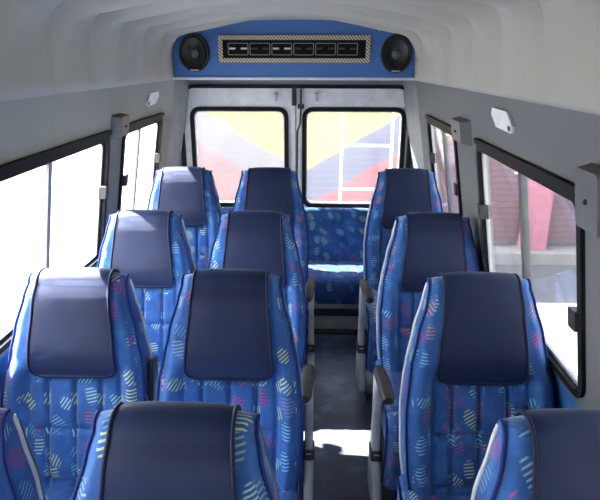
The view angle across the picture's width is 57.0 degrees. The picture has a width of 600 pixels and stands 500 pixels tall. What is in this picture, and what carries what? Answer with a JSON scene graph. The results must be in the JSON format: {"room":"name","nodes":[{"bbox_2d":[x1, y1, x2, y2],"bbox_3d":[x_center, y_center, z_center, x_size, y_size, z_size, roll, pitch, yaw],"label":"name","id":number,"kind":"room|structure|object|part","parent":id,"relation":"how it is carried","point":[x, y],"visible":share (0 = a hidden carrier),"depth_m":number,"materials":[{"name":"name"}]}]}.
{"room":"vehicle interior","nodes":[
{"label":"vehicle interior","id":0,"kind":"room"},
{"bbox_2d":[0,80,174,405],"bbox_3d":[-1.018,0.408,1.649,0.319,1.680,5.000,1,19,1],"label":"wall","id":1,"kind":"structure","parent":0,"point":[28,126],"depth_m":2.13,"materials":[{"name":"grey plastic"}]},
{"bbox_2d":[0,130,111,354],"bbox_3d":[-0.935,-0.063,2.043,0.153,0.622,1.159,1,19,1],"label":"window","id":2,"kind":"structure","parent":1,"relation":"in","point":[53,201],"depth_m":2.04,"materials":[{"name":"clear glass"}]},
{"bbox_2d":[110,113,129,139],"bbox_3d":[-0.838,-0.578,2.576,0.064,0.110,0.150,1,19,1],"label":"anchor","id":3,"kind":"object","parent":1,"relation":"attached to","point":[120,122],"visible":0.97,"depth_m":2.52,"materials":[{"name":"plastic"}]},
{"bbox_2d":[117,112,164,211],"bbox_3d":[-0.904,-0.426,3.110,0.153,0.622,0.714,1,19,1],"label":"window","id":4,"kind":"structure","parent":1,"relation":"in","point":[141,154],"depth_m":3.09,"materials":[{"name":"clear glass"}]},
{"bbox_3d":[-0.915,-0.417,3.114,0.097,0.540,0.650,1,19,1],"label":"pane","id":5,"kind":"part","parent":4,"relation":"part of","materials":[{"name":"clear glass"}]},
{"bbox_3d":[-0.915,-0.417,3.114,0.110,0.556,0.666,1,19,1],"label":"frame","id":6,"kind":"part","parent":4,"relation":"part of","materials":[{"name":"black rubber"}]},
{"bbox_2d":[146,92,158,105],"bbox_3d":[-0.823,-0.843,3.077,0.024,0.069,0.220,1,19,1],"label":"wall plate","id":7,"kind":"object","parent":1,"relation":"attached to","point":[152,98],"visible":1,"depth_m":3.06,"materials":[{"name":"white plastic"}]},
{"bbox_2d":[181,80,411,167],"bbox_3d":[-0.029,-0.537,3.934,2.176,2.000,0.070,1,19,1],"label":"wall","id":8,"kind":"structure","parent":0,"point":[266,82],"depth_m":3.70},
{"bbox_2d":[167,80,189,166],"bbox_3d":[-0.909,-0.351,3.881,0.344,1.680,0.200,1,19,1],"label":"trim","id":9,"kind":"structure","parent":8,"relation":"attached to","point":[181,91],"depth_m":3.71,"materials":[{"name":"grey plastic"}]},
{"bbox_2d":[185,88,294,207],"bbox_3d":[-0.418,-0.379,3.988,0.769,1.521,0.081,1,19,1],"label":"door","id":10,"kind":"structure","parent":8,"relation":"in","point":[279,100],"depth_m":3.77,"materials":[{"name":"paint"}]},
{"bbox_2d":[173,20,414,79],"bbox_3d":[-0.034,-1.241,3.441,1.450,0.335,0.410,1,19,1],"label":"panel","id":11,"kind":"object","parent":8,"relation":"attached to","point":[214,70],"visible":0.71,"depth_m":3.28,"materials":[{"name":"blue paint"}]},
{"bbox_2d":[179,33,209,71],"bbox_3d":[-0.625,-1.166,3.260,0.180,0.220,0.032,1,19,1],"label":"speaker","id":12,"kind":"object","parent":11,"relation":"attached to","point":[190,40],"visible":0.99,"depth_m":3.26},
{"bbox_2d":[218,35,370,62],"bbox_3d":[-0.035,-1.181,3.244,0.890,0.150,0.019,1,19,1],"label":"air vent","id":13,"kind":"object","parent":11,"relation":"attached to","point":[231,48],"visible":1,"depth_m":3.24,"materials":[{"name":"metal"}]},
{"bbox_2d":[381,34,411,72],"bbox_3d":[0.565,-1.149,3.230,0.180,0.220,0.032,1,19,1],"label":"speaker","id":14,"kind":"object","parent":11,"relation":"attached to","point":[399,41],"visible":0.98,"depth_m":3.23},
{"bbox_2d":[182,84,410,167],"bbox_3d":[-0.030,-0.367,3.955,1.594,1.569,0.040,1,19,1],"label":"trim","id":15,"kind":"structure","parent":8,"relation":"attached to","point":[408,156],"depth_m":3.69,"materials":[{"name":"black rubber"}]},
{"bbox_2d":[292,87,407,208],"bbox_3d":[0.343,-0.372,3.963,0.800,1.528,0.090,1,19,1],"label":"door","id":16,"kind":"structure","parent":8,"relation":"in","point":[306,101],"depth_m":3.75,"materials":[{"name":"paint"}]},
{"bbox_3d":[-0.001,-0.706,3.828,0.058,0.790,0.025,1,19,1],"label":"latch rod","id":17,"kind":"part","parent":16,"relation":"part of","materials":[{"name":"plastic"}]},
{"bbox_2d":[339,112,394,201],"bbox_3d":[0.481,-0.486,4.068,0.379,1.220,0.020,1,19,1],"label":"ladder","id":18,"kind":"object","parent":16,"relation":"attached to","point":[342,145],"visible":0.39,"depth_m":3.98,"materials":[{"name":"white metal"}]},
{"bbox_3d":[0.301,-0.488,4.073,0.019,1.220,0.020,1,19,1],"label":"rail","id":19,"kind":"part","parent":18,"relation":"part of","materials":[{"name":"white metal"}]},
{"bbox_3d":[0.661,-0.484,4.064,0.019,1.220,0.020,1,19,1],"label":"rail","id":20,"kind":"part","parent":18,"relation":"part of","materials":[{"name":"white metal"}]},
{"bbox_2d":[402,80,423,168],"bbox_3d":[0.843,-0.332,3.835,0.344,1.680,0.200,1,19,1],"label":"trim","id":21,"kind":"structure","parent":8,"relation":"attached to","point":[410,92],"depth_m":3.67,"materials":[{"name":"grey plastic"}]},
{"bbox_2d":[0,0,599,114],"bbox_3d":[-0.098,-0.512,1.304,1.600,0.338,4.992,1,19,1],"label":"ceiling","id":22,"kind":"structure","parent":0,"point":[544,52],"depth_m":1.81,"materials":[{"name":"plastic"}]},
{"bbox_2d":[301,334,396,499],"bbox_3d":[-0.101,1.242,1.905,2.080,0.060,5.000,1,19,1],"label":"floor","id":23,"kind":"structure","parent":0,"point":[342,415],"depth_m":2.82,"materials":[{"name":"plastic"}]},
{"bbox_2d":[0,406,45,499],"bbox_3d":[-0.755,0.921,0.995,0.485,1.112,0.733,1,19,1],"label":"seat","id":24,"kind":"object","parent":23,"relation":"on","point":[20,479],"visible":1,"depth_m":1.11,"materials":[{"name":"fabric"}]},
{"bbox_2d":[1,267,157,499],"bbox_3d":[-0.734,0.679,1.705,0.485,1.112,0.733,1,19,1],"label":"seat","id":25,"kind":"object","parent":23,"relation":"on","point":[80,346],"visible":0.8,"depth_m":1.77,"materials":[{"name":"blue fabric"}]},
{"bbox_3d":[-0.739,0.964,1.679,0.470,0.361,0.501,1,19,1],"label":"seat","id":26,"kind":"part","parent":25,"relation":"part of","materials":[{"name":"fabric"}]},
{"bbox_2d":[97,209,195,375],"bbox_3d":[-0.713,0.438,2.414,0.485,1.112,0.733,1,19,1],"label":"seat","id":27,"kind":"object","parent":23,"relation":"on","point":[152,246],"visible":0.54,"depth_m":2.47,"materials":[{"name":"blue fabric"}]},
{"bbox_2d":[71,401,279,499],"bbox_3d":[-0.233,0.926,0.981,0.519,1.112,0.739,1,19,1],"label":"seat","id":28,"kind":"object","parent":23,"relation":"on","point":[143,450],"visible":1,"depth_m":1.04,"materials":[{"name":"fabric"}]},
{"bbox_2d":[156,269,302,499],"bbox_3d":[-0.212,0.685,1.691,0.519,1.112,0.739,1,19,1],"label":"seat","id":29,"kind":"object","parent":23,"relation":"on","point":[230,340],"visible":0.75,"depth_m":1.75,"materials":[{"name":"blue fabric"}]},
{"bbox_3d":[-0.235,0.969,1.666,0.456,0.361,0.501,1,19,1],"label":"seat","id":30,"kind":"part","parent":29,"relation":"part of","materials":[{"name":"fabric"}]},
{"bbox_2d":[207,210,314,499],"bbox_3d":[-0.191,0.443,2.401,0.519,1.112,0.739,1,19,1],"label":"seat","id":31,"kind":"object","parent":23,"relation":"on","point":[244,239],"visible":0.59,"depth_m":2.45,"materials":[{"name":"blue fabric"}]},
{"bbox_3d":[-0.205,0.221,2.517,0.464,0.741,0.309,1,19,1],"label":"backrest","id":32,"kind":"part","parent":31,"relation":"part of","materials":[{"name":"fabric"}]},
{"bbox_3d":[-0.214,0.728,2.375,0.456,0.361,0.501,1,19,1],"label":"seat","id":33,"kind":"part","parent":31,"relation":"part of","materials":[{"name":"fabric"}]},
{"bbox_2d":[221,207,368,334],"bbox_3d":[-0.039,0.134,3.835,1.860,0.795,0.450,1,19,1],"label":"seat","id":34,"kind":"object","parent":23,"relation":"on","point":[336,235],"visible":0.21,"depth_m":3.80,"materials":[{"name":"fabric"}]},
{"bbox_3d":[-0.034,-0.113,3.915,1.860,0.379,0.140,1,19,1],"label":"backrest","id":35,"kind":"part","parent":34,"relation":"part of","materials":[{"name":"fabric"}]},
{"bbox_3d":[-0.041,0.213,3.804,1.860,0.205,0.340,1,19,1],"label":"seat","id":36,"kind":"part","parent":34,"relation":"part of","materials":[{"name":"fabric"}]},
{"bbox_3d":[-0.045,0.556,3.789,1.840,0.024,0.050,1,19,1],"label":"kick rail","id":37,"kind":"part","parent":34,"relation":"part of","materials":[{"name":"plastic"}]},
{"bbox_3d":[-0.039,0.396,3.940,1.840,0.230,0.360,1,19,1],"label":"panel","id":38,"kind":"part","parent":34,"relation":"part of","materials":[{"name":"grey plastic"}]},
{"bbox_2d":[367,212,480,499],"bbox_3d":[0.568,0.452,2.381,0.543,1.112,0.733,1,19,1],"label":"seat","id":39,"kind":"object","parent":23,"relation":"on","point":[422,245],"visible":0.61,"depth_m":2.43,"materials":[{"name":"blue fabric"}]},
{"bbox_3d":[0.584,0.736,2.355,0.490,0.361,0.501,1,19,1],"label":"seat","id":40,"kind":"part","parent":39,"relation":"part of","materials":[{"name":"fabric"}]},
{"bbox_3d":[0.594,0.230,2.496,0.464,0.741,0.309,1,19,1],"label":"backrest","id":41,"kind":"part","parent":39,"relation":"part of","materials":[{"name":"fabric"}]},
{"bbox_2d":[396,272,555,499],"bbox_3d":[0.547,0.693,1.671,0.543,1.112,0.733,1,19,1],"label":"seat","id":42,"kind":"object","parent":23,"relation":"on","point":[476,356],"visible":0.89,"depth_m":1.74,"materials":[{"name":"blue fabric"}]},
{"bbox_3d":[0.563,0.978,1.645,0.490,0.361,0.501,1,19,1],"label":"seat","id":43,"kind":"part","parent":42,"relation":"part of","materials":[{"name":"fabric"}]},
{"bbox_2d":[470,408,599,499],"bbox_3d":[0.525,0.935,0.962,0.543,1.112,0.733,1,19,1],"label":"seat","id":44,"kind":"object","parent":23,"relation":"on","point":[551,453],"visible":1,"depth_m":1.03,"materials":[{"name":"fabric"}]},
{"bbox_3d":[0.551,0.713,1.077,0.464,0.741,0.309,1,19,1],"label":"backrest","id":45,"kind":"part","parent":44,"relation":"part of","materials":[{"name":"fabric"}]},
{"bbox_3d":[-0.521,0.687,3.356,0.950,0.055,0.660,1,19,1],"label":"trim","id":46,"kind":"structure","parent":23,"relation":"on","visible":0},
{"bbox_2d":[147,167,222,269],"bbox_3d":[-0.691,0.131,3.144,0.485,1.112,0.733,1,19,1],"label":"seat","id":47,"kind":"object","parent":46,"relation":"on","point":[191,192],"visible":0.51,"depth_m":3.20,"materials":[{"name":"blue fabric"}]},
{"bbox_2d":[232,167,315,365],"bbox_3d":[-0.168,0.137,3.130,0.519,1.112,0.739,1,19,1],"label":"seat","id":48,"kind":"object","parent":46,"relation":"on","point":[259,188],"visible":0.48,"depth_m":3.18,"materials":[{"name":"blue fabric"}]},
{"bbox_3d":[-0.183,-0.086,3.247,0.464,0.741,0.309,1,19,1],"label":"backrest","id":49,"kind":"part","parent":48,"relation":"part of","materials":[{"name":"fabric"}]},
{"bbox_2d":[416,81,599,408],"bbox_3d":[0.819,0.428,1.601,0.319,1.680,5.000,1,19,1],"label":"wall","id":50,"kind":"structure","parent":0,"point":[556,140],"depth_m":1.65,"materials":[{"name":"grey plastic"}]},
{"bbox_2d":[357,336,373,400],"bbox_3d":[0.649,0.699,3.326,0.560,0.055,0.660,1,19,1],"label":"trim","id":51,"kind":"structure","parent":50,"relation":"attached to","point":[368,391],"depth_m":3.08,"materials":[{"name":"plastic"}]},
{"bbox_2d":[356,168,442,391],"bbox_3d":[0.590,0.145,3.111,0.543,1.112,0.733,1,19,1],"label":"seat","id":52,"kind":"object","parent":51,"relation":"on","point":[397,192],"visible":0.43,"depth_m":3.16,"materials":[{"name":"blue fabric"}]},
{"bbox_3d":[0.607,0.430,3.085,0.490,0.361,0.501,1,19,1],"label":"seat","id":53,"kind":"part","parent":52,"relation":"part of","materials":[{"name":"fabric"}]},
{"bbox_3d":[0.616,-0.077,3.226,0.464,0.741,0.309,1,19,1],"label":"backrest","id":54,"kind":"part","parent":52,"relation":"part of","materials":[{"name":"fabric"}]},
{"bbox_2d":[425,115,462,215],"bbox_3d":[0.797,-0.391,3.019,0.153,0.622,0.694,1,19,1],"label":"window","id":55,"kind":"structure","parent":50,"relation":"in","point":[443,150],"depth_m":3.01,"materials":[{"name":"clear glass"}]},
{"bbox_3d":[0.809,-0.383,3.021,0.110,0.556,0.646,1,19,1],"label":"frame","id":56,"kind":"part","parent":55,"relation":"part of","materials":[{"name":"grey plastic"}]},
{"bbox_3d":[0.809,-0.383,3.021,0.097,0.540,0.630,1,19,1],"label":"pane","id":57,"kind":"part","parent":55,"relation":"part of","materials":[{"name":"clear glass"}]},
{"bbox_2d":[451,117,472,145],"bbox_3d":[0.705,-0.520,2.417,0.064,0.110,0.200,1,19,1],"label":"anchor","id":58,"kind":"object","parent":50,"relation":"attached to","point":[461,130],"visible":1,"depth_m":2.34,"materials":[{"name":"plastic"}]},
{"bbox_2d":[491,107,514,133],"bbox_3d":[0.690,-0.442,1.879,0.024,0.069,0.220,1,19,1],"label":"wall plate","id":59,"kind":"object","parent":50,"relation":"attached to","point":[502,119],"visible":1,"depth_m":1.85,"materials":[{"name":"white plastic"}]},
{"bbox_2d":[473,138,585,397],"bbox_3d":[0.764,-0.009,1.895,0.153,0.622,0.949,1,19,1],"label":"window","id":60,"kind":"structure","parent":50,"relation":"in","point":[526,211],"depth_m":1.74,"materials":[{"name":"clear glass"}]},
{"bbox_2d":[575,163,599,237],"bbox_3d":[0.673,-0.108,1.254,0.073,0.160,0.150,1,19,1],"label":"anchor","id":61,"kind":"object","parent":50,"relation":"attached to","point":[587,176],"visible":1,"depth_m":1.24,"materials":[{"name":"plastic"}]},
{"label":"outside","id":62,"kind":"structure","parent":0,"visible":0},
{"bbox_3d":[0.108,0.898,4.530,60.000,0.100,60.000,1,19,1],"label":"ground","id":63,"kind":"structure","parent":62,"visible":0},
{"bbox_2d":[196,112,399,201],"bbox_3d":[1.679,-1.384,6.279,8.400,3.100,0.530,1,19,1],"label":"building","id":64,"kind":"structure","parent":63,"relation":"on","point":[229,143],"depth_m":6.39,"materials":[{"name":"stone"}]}
]}

